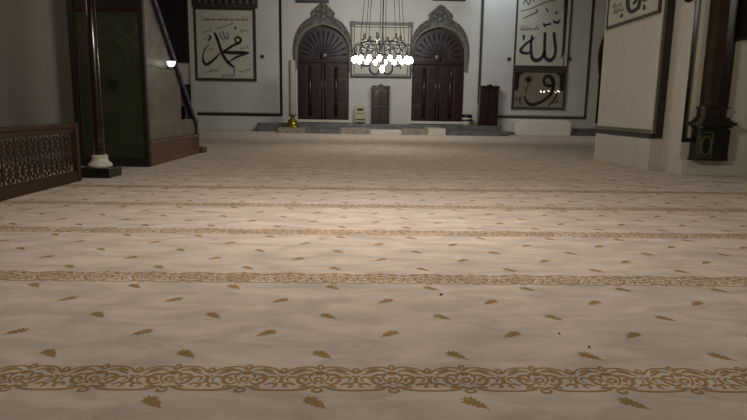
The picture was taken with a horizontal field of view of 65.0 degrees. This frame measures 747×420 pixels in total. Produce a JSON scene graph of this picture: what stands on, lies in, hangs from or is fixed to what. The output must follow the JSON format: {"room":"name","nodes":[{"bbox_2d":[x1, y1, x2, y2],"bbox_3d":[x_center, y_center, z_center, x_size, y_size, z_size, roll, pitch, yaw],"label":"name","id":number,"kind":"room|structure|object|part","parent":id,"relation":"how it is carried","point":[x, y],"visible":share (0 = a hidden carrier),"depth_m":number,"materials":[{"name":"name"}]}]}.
{"room":"mosque","nodes":[
{"label":"mosque","id":0,"kind":"room"},
{"bbox_2d":[0,0,74,162],"bbox_3d":[-7.076,-5.021,9.788,5.200,8.200,2.500,1,10,-1],"label":"wall","id":1,"kind":"structure","parent":0,"point":[36,82],"depth_m":9.05,"materials":[{"name":"grey paint"}]},
{"bbox_2d":[0,130,746,419],"bbox_3d":[1.039,-0.603,9.308,21.500,0.100,28.500,1,10,-1],"label":"floor","id":2,"kind":"structure","parent":0,"point":[255,275],"depth_m":3.10,"materials":[{"name":"beige carpet"}]},
{"bbox_2d":[0,122,81,201],"bbox_3d":[-3.586,-0.424,5.505,0.078,0.710,3.358,1,10,-1],"label":"lattice screen","id":3,"kind":"object","parent":2,"relation":"on","point":[18,189],"visible":1,"depth_m":6.26,"materials":[{"name":"brown wood"}]},
{"bbox_3d":[-3.619,-0.705,7.124,0.073,0.710,0.070,1,10,-1],"label":"post","id":4,"kind":"part","parent":3,"relation":"part of","materials":[{"name":"brown wood"}]},
{"bbox_2d":[81,0,121,177],"bbox_3d":[-3.541,-2.757,7.282,0.400,4.700,0.400,1,10,-1],"label":"slim column","id":5,"kind":"structure","parent":2,"relation":"on","point":[99,166],"depth_m":7.47,"materials":[{"name":"brown wood"}]},
{"bbox_2d":[66,0,206,166],"bbox_3d":[-3.920,-2.997,10.100,1.150,4.200,3.150,1,10,-1],"label":"pulpit","id":6,"kind":"object","parent":2,"relation":"on","point":[149,118],"visible":0.96,"depth_m":8.82,"materials":[{"name":"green wood"}]},
{"bbox_3d":[-3.920,-3.855,8.403,1.030,1.830,0.040,1,10,-1],"label":"panel","id":7,"kind":"part","parent":6,"relation":"part of","materials":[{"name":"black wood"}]},
{"bbox_3d":[-3.915,-2.736,8.593,1.095,4.200,0.090,1,10,-1],"label":"frame","id":8,"kind":"part","parent":6,"relation":"part of","materials":[{"name":"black wood"}]},
{"bbox_3d":[-3.951,-1.841,8.758,1.030,2.140,0.050,1,10,-1],"label":"panel","id":9,"kind":"part","parent":6,"relation":"part of","materials":[{"name":"green wood"}]},
{"bbox_2d":[166,61,175,68],"bbox_3d":[-3.367,-2.407,9.743,0.152,0.129,0.152,10,13,43],"label":"wall lamp","id":10,"kind":"object","parent":6,"relation":"attached to","point":[170,64],"visible":1,"depth_m":9.70,"materials":[{"name":"white glass"}]},
{"bbox_3d":[-3.454,-2.652,9.993,0.102,2.800,2.780,1,10,-1],"label":"stair rail","id":11,"kind":"part","parent":6,"relation":"part of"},
{"bbox_2d":[278,127,508,135],"bbox_3d":[0.730,-2.967,21.921,8.412,0.240,1.270,1,10,-1],"label":"step","id":12,"kind":"structure","parent":2,"relation":"on","point":[343,130],"depth_m":21.32,"materials":[{"name":"beige stone"}]},
{"bbox_2d":[285,115,299,126],"bbox_3d":[-3.027,-3.327,21.895,0.580,0.463,0.580,1,10,-1],"label":"candle holder","id":13,"kind":"object","parent":12,"relation":"on","point":[292,122],"visible":0.95,"depth_m":21.74,"materials":[{"name":"gold metal"}]},
{"bbox_2d":[288,60,295,114],"bbox_3d":[-3.008,-4.567,21.680,0.260,2.055,0.260,1,10,-1],"label":"candle","id":14,"kind":"object","parent":13,"relation":"on","point":[292,70],"visible":1,"depth_m":21.59,"materials":[{"name":"beige wax"}]},
{"bbox_2d":[178,0,606,130],"bbox_3d":[0.794,-7.172,22.882,21.500,8.200,0.500,1,10,-1],"label":"wall","id":15,"kind":"structure","parent":0,"point":[261,96],"depth_m":22.88,"materials":[{"name":"beige paint"}]},
{"bbox_2d":[157,0,188,62],"bbox_3d":[-8.149,-7.723,22.294,2.100,4.100,0.089,1,10,-1],"label":"window","id":16,"kind":"structure","parent":15,"relation":"in","point":[174,13],"depth_m":22.40,"materials":[{"name":"black wood"}]},
{"bbox_2d":[185,84,190,100],"bbox_3d":[-8.205,-4.046,22.947,2.180,1.750,0.059,1,10,-1],"label":"trim","id":17,"kind":"structure","parent":15,"relation":"attached to","point":[188,86],"depth_m":22.83,"materials":[{"name":"black wood"}]},
{"bbox_2d":[188,0,196,116],"bbox_3d":[-6.989,-6.421,22.551,0.180,6.600,0.080,1,10,-1],"label":"trim","id":18,"kind":"structure","parent":15,"relation":"attached to","point":[190,8],"depth_m":22.61,"materials":[{"name":"beige paint"}]},
{"bbox_2d":[192,0,257,80],"bbox_3d":[-5.671,-6.597,22.511,2.490,3.200,0.155,1,10,-1],"label":"calligraphy","id":19,"kind":"object","parent":15,"relation":"attached to","point":[224,30],"visible":1,"depth_m":22.55,"materials":[{"name":"paper"}]},
{"bbox_3d":[-5.650,-7.936,22.278,2.490,0.480,0.153,1,10,-1],"label":"carved cornice","id":20,"kind":"part","parent":19,"relation":"part of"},
{"bbox_2d":[197,0,282,115],"bbox_3d":[-5.206,-6.686,22.569,3.340,6.030,0.030,1,10,-1],"label":"trim","id":21,"kind":"structure","parent":15,"relation":"attached to","point":[280,6],"depth_m":23.02,"materials":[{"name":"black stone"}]},
{"bbox_2d":[196,117,284,130],"bbox_3d":[-5.222,-3.370,22.967,3.440,0.500,0.380,1,10,-1],"label":"baseboard","id":22,"kind":"structure","parent":15,"relation":"attached to","point":[204,123],"depth_m":22.77,"materials":[{"name":"beige paint"}]},
{"bbox_2d":[296,0,328,2],"bbox_3d":[-2.333,-8.193,22.348,1.260,0.580,0.069,1,10,-1],"label":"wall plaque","id":23,"kind":"object","parent":15,"relation":"attached to","point":[297,1],"visible":1,"depth_m":22.36,"materials":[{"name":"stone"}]},
{"bbox_2d":[293,3,351,122],"bbox_3d":[-1.962,-5.716,22.848,2.287,4.540,0.389,1,10,-1],"label":"door","id":24,"kind":"structure","parent":15,"relation":"in","point":[319,45],"depth_m":22.96,"materials":[{"name":"wood"}]},
{"bbox_3d":[-1.996,-3.533,23.251,2.140,0.100,0.300,1,10,-1],"label":"sill","id":25,"kind":"part","parent":24,"relation":"part of","materials":[{"name":"white stone"}]},
{"bbox_2d":[257,122,500,131],"bbox_3d":[0.234,-3.190,22.902,9.370,0.330,0.800,1,10,-1],"label":"step","id":26,"kind":"structure","parent":15,"relation":"attached to","point":[261,126],"depth_m":22.50,"materials":[{"name":"grey stone"}]},
{"bbox_2d":[354,105,365,123],"bbox_3d":[-0.524,-3.720,22.875,0.440,0.719,0.315,1,10,-1],"label":"folding chair","id":27,"kind":"object","parent":26,"relation":"on","point":[358,108],"visible":0.99,"depth_m":22.88,"materials":[{"name":"beige plastic"}]},
{"bbox_3d":[-0.525,-3.597,22.868,0.380,0.320,0.075,1,10,-1],"label":"seat","id":28,"kind":"part","parent":27,"relation":"part of","materials":[{"name":"beige plastic"}]},
{"bbox_3d":[-0.523,-3.939,22.910,0.400,0.300,0.045,1,10,-1],"label":"backrest","id":29,"kind":"part","parent":27,"relation":"part of","materials":[{"name":"beige plastic"}]},
{"bbox_2d":[461,114,471,124],"bbox_3d":[3.643,-3.538,22.966,0.450,0.435,0.450,1,10,-1],"label":"waste bin","id":30,"kind":"object","parent":26,"relation":"on","point":[466,119],"visible":0.96,"depth_m":22.82,"materials":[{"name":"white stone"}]},
{"bbox_3d":[3.645,-3.686,22.940,0.450,0.135,0.450,1,10,-1],"label":"lid","id":31,"kind":"part","parent":30,"relation":"part of","materials":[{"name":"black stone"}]},
{"bbox_2d":[371,84,389,123],"bbox_3d":[0.266,-4.125,22.864,0.730,1.525,0.496,1,10,-1],"label":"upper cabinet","id":32,"kind":"object","parent":15,"relation":"attached to","point":[380,95],"visible":0.96,"depth_m":22.65,"materials":[{"name":"red wood"}]},
{"bbox_3d":[0.110,-4.043,22.660,0.310,1.230,0.040,1,10,-1],"label":"door","id":33,"kind":"part","parent":32,"relation":"part of","materials":[{"name":"red wood"}]},
{"bbox_3d":[0.429,-4.040,22.667,0.310,1.230,0.040,1,10,-1],"label":"door","id":34,"kind":"part","parent":32,"relation":"part of","materials":[{"name":"red wood"}]},
{"bbox_2d":[350,21,412,77],"bbox_3d":[0.297,-6.211,22.739,2.420,2.100,0.090,1,10,-1],"label":"calligraphy","id":35,"kind":"object","parent":15,"relation":"attached to","point":[362,69],"visible":0.7,"depth_m":22.73,"materials":[{"name":"paper"}]},
{"bbox_2d":[409,5,468,123],"bbox_3d":[2.546,-5.666,22.954,2.330,4.540,0.389,1,10,-1],"label":"door","id":36,"kind":"structure","parent":15,"relation":"in","point":[438,53],"depth_m":23.08,"materials":[{"name":"wood"}]},
{"bbox_3d":[2.513,-3.483,23.357,2.180,0.100,0.300,1,10,-1],"label":"sill","id":37,"kind":"part","parent":36,"relation":"part of","materials":[{"name":"white stone"}]},
{"bbox_2d":[432,0,464,0],"bbox_3d":[2.898,-8.302,22.441,1.260,0.580,0.069,1,10,-1],"label":"wall plaque","id":38,"kind":"object","parent":15,"relation":"attached to","point":[432,0],"visible":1,"depth_m":22.45,"materials":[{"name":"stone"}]},
{"bbox_2d":[477,0,483,102],"bbox_3d":[4.186,-6.890,22.720,0.080,5.400,0.060,1,10,-1],"label":"trim","id":39,"kind":"structure","parent":15,"relation":"attached to","point":[482,6],"depth_m":22.78,"materials":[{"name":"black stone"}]},
{"bbox_2d":[477,84,499,125],"bbox_3d":[4.485,-4.107,22.958,0.750,1.585,0.496,1,10,-1],"label":"cabinet","id":40,"kind":"object","parent":15,"relation":"attached to","point":[487,114],"visible":0.98,"depth_m":22.75,"materials":[{"name":"red wood"}]},
{"bbox_3d":[4.324,-4.026,22.753,0.320,1.290,0.040,1,10,-1],"label":"door","id":41,"kind":"part","parent":40,"relation":"part of","materials":[{"name":"red wood"}]},
{"bbox_3d":[4.653,-4.022,22.761,0.320,1.290,0.040,1,10,-1],"label":"door","id":42,"kind":"part","parent":40,"relation":"part of","materials":[{"name":"red wood"}]},
{"bbox_2d":[511,67,567,109],"bbox_3d":[6.529,-4.783,23.124,2.130,1.620,0.085,1,10,-1],"label":"picture","id":43,"kind":"object","parent":15,"relation":"attached to","point":[533,88],"visible":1,"depth_m":23.12,"materials":[{"name":"paper"}]},
{"bbox_2d":[508,119,570,135],"bbox_3d":[6.486,-3.231,22.953,2.170,0.580,0.950,1,10,-1],"label":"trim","id":44,"kind":"structure","parent":15,"relation":"attached to","point":[520,127],"depth_m":22.50,"materials":[{"name":"paint"}]},
{"bbox_2d":[513,0,572,67],"bbox_3d":[6.579,-7.414,22.675,2.150,3.680,0.070,1,10,-1],"label":"calligraphy","id":45,"kind":"object","parent":15,"relation":"attached to","point":[542,27],"visible":1,"depth_m":22.76,"materials":[{"name":"paper"}]},
{"bbox_2d":[497,0,594,118],"bbox_3d":[6.721,-6.583,22.843,3.600,5.970,0.030,1,10,-1],"label":"trim","id":46,"kind":"structure","parent":15,"relation":"attached to","point":[593,1],"depth_m":23.26,"materials":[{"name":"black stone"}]},
{"bbox_2d":[570,128,596,135],"bbox_3d":[8.341,-3.071,23.097,1.510,0.270,0.800,1,10,-1],"label":"trim","id":47,"kind":"structure","parent":15,"relation":"attached to","point":[576,131],"depth_m":22.73,"materials":[{"name":"grey stone"}]},
{"bbox_2d":[593,37,603,125],"bbox_3d":[9.924,-5.584,23.126,2.330,4.540,0.389,1,10,-1],"label":"door","id":48,"kind":"structure","parent":15,"relation":"in","point":[600,53],"depth_m":23.21,"materials":[{"name":"red wood"}]},
{"bbox_2d":[594,0,667,170],"bbox_3d":[6.356,-4.850,9.974,3.732,8.200,2.230,1,10,-1],"label":"pillar","id":49,"kind":"structure","parent":0,"point":[631,51],"depth_m":10.14,"materials":[{"name":"white paint"}]},
{"bbox_2d":[606,0,661,29],"bbox_3d":[4.475,-4.322,9.985,0.038,2.160,2.020,1,10,-1],"label":"calligraphy","id":50,"kind":"object","parent":49,"relation":"attached to","point":[619,12],"visible":1,"depth_m":10.23,"materials":[{"name":"paper"}]},
{"bbox_2d":[596,0,675,138],"bbox_3d":[4.575,-4.284,10.011,0.200,5.980,2.205,1,10,-1],"label":"trim","id":51,"kind":"structure","parent":49,"relation":"attached to","point":[658,133],"depth_m":9.31,"materials":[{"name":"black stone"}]},
{"bbox_2d":[659,0,746,175],"bbox_3d":[6.533,-4.604,8.569,3.640,8.200,0.660,1,10,-1],"label":"wall","id":52,"kind":"structure","parent":0,"point":[674,152],"depth_m":8.89,"materials":[{"name":"white paint"}]},
{"bbox_2d":[681,0,700,141],"bbox_3d":[4.773,-3.987,8.374,0.123,6.000,0.020,1,10,-1],"label":"trim","id":53,"kind":"structure","parent":52,"relation":"attached to","point":[698,2],"depth_m":8.70,"materials":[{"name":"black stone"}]},
{"bbox_2d":[687,0,740,160],"bbox_3d":[5.108,-3.335,8.341,0.690,5.265,0.318,1,10,-1],"label":"engaged column","id":54,"kind":"structure","parent":52,"relation":"attached to","point":[710,133],"depth_m":8.62,"materials":[{"name":"brown wood"}]},
{"bbox_3d":[4.939,-0.967,8.704,0.190,0.380,0.014,1,10,-1],"label":"oval panel","id":55,"kind":"part","parent":54,"relation":"part of","materials":[{"name":"yellow"}]},
{"bbox_3d":[5.063,-1.366,8.708,0.620,0.330,0.268,1,10,-1],"label":"moulding","id":56,"kind":"part","parent":54,"relation":"part of","materials":[{"name":"brown wood"}]},
{"bbox_2d":[736,0,746,41],"bbox_3d":[5.676,-3.443,8.298,0.740,2.020,0.375,1,10,-1],"label":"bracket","id":57,"kind":"object","parent":52,"relation":"attached to","point":[742,22],"visible":0.67,"depth_m":8.41,"materials":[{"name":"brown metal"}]},
{"bbox_3d":[1.162,-8.895,7.972,22.100,0.300,29.300,1,10,-1],"label":"ceiling","id":58,"kind":"structure","parent":0,"visible":0},
{"bbox_2d":[351,0,412,71],"bbox_3d":[0.249,-6.378,13.110,1.414,6.443,1.437,-2,10,-14],"label":"chandelier","id":59,"kind":"object","parent":58,"relation":"hanging from","point":[380,56],"visible":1,"depth_m":13.44,"materials":[{"name":"white glass"}]},
{"bbox_3d":[0.254,-6.702,13.054,0.026,5.585,0.022,1,10,-1],"label":"suspension rod","id":60,"kind":"part","parent":59,"relation":"part of","materials":[{"name":"grey metal"}]},
{"bbox_3d":[0.210,-3.786,13.560,0.978,0.893,0.978,-3,11,-23],"label":"stem","id":61,"kind":"part","parent":59,"relation":"part of","materials":[{"name":"silver metal"}]}
]}

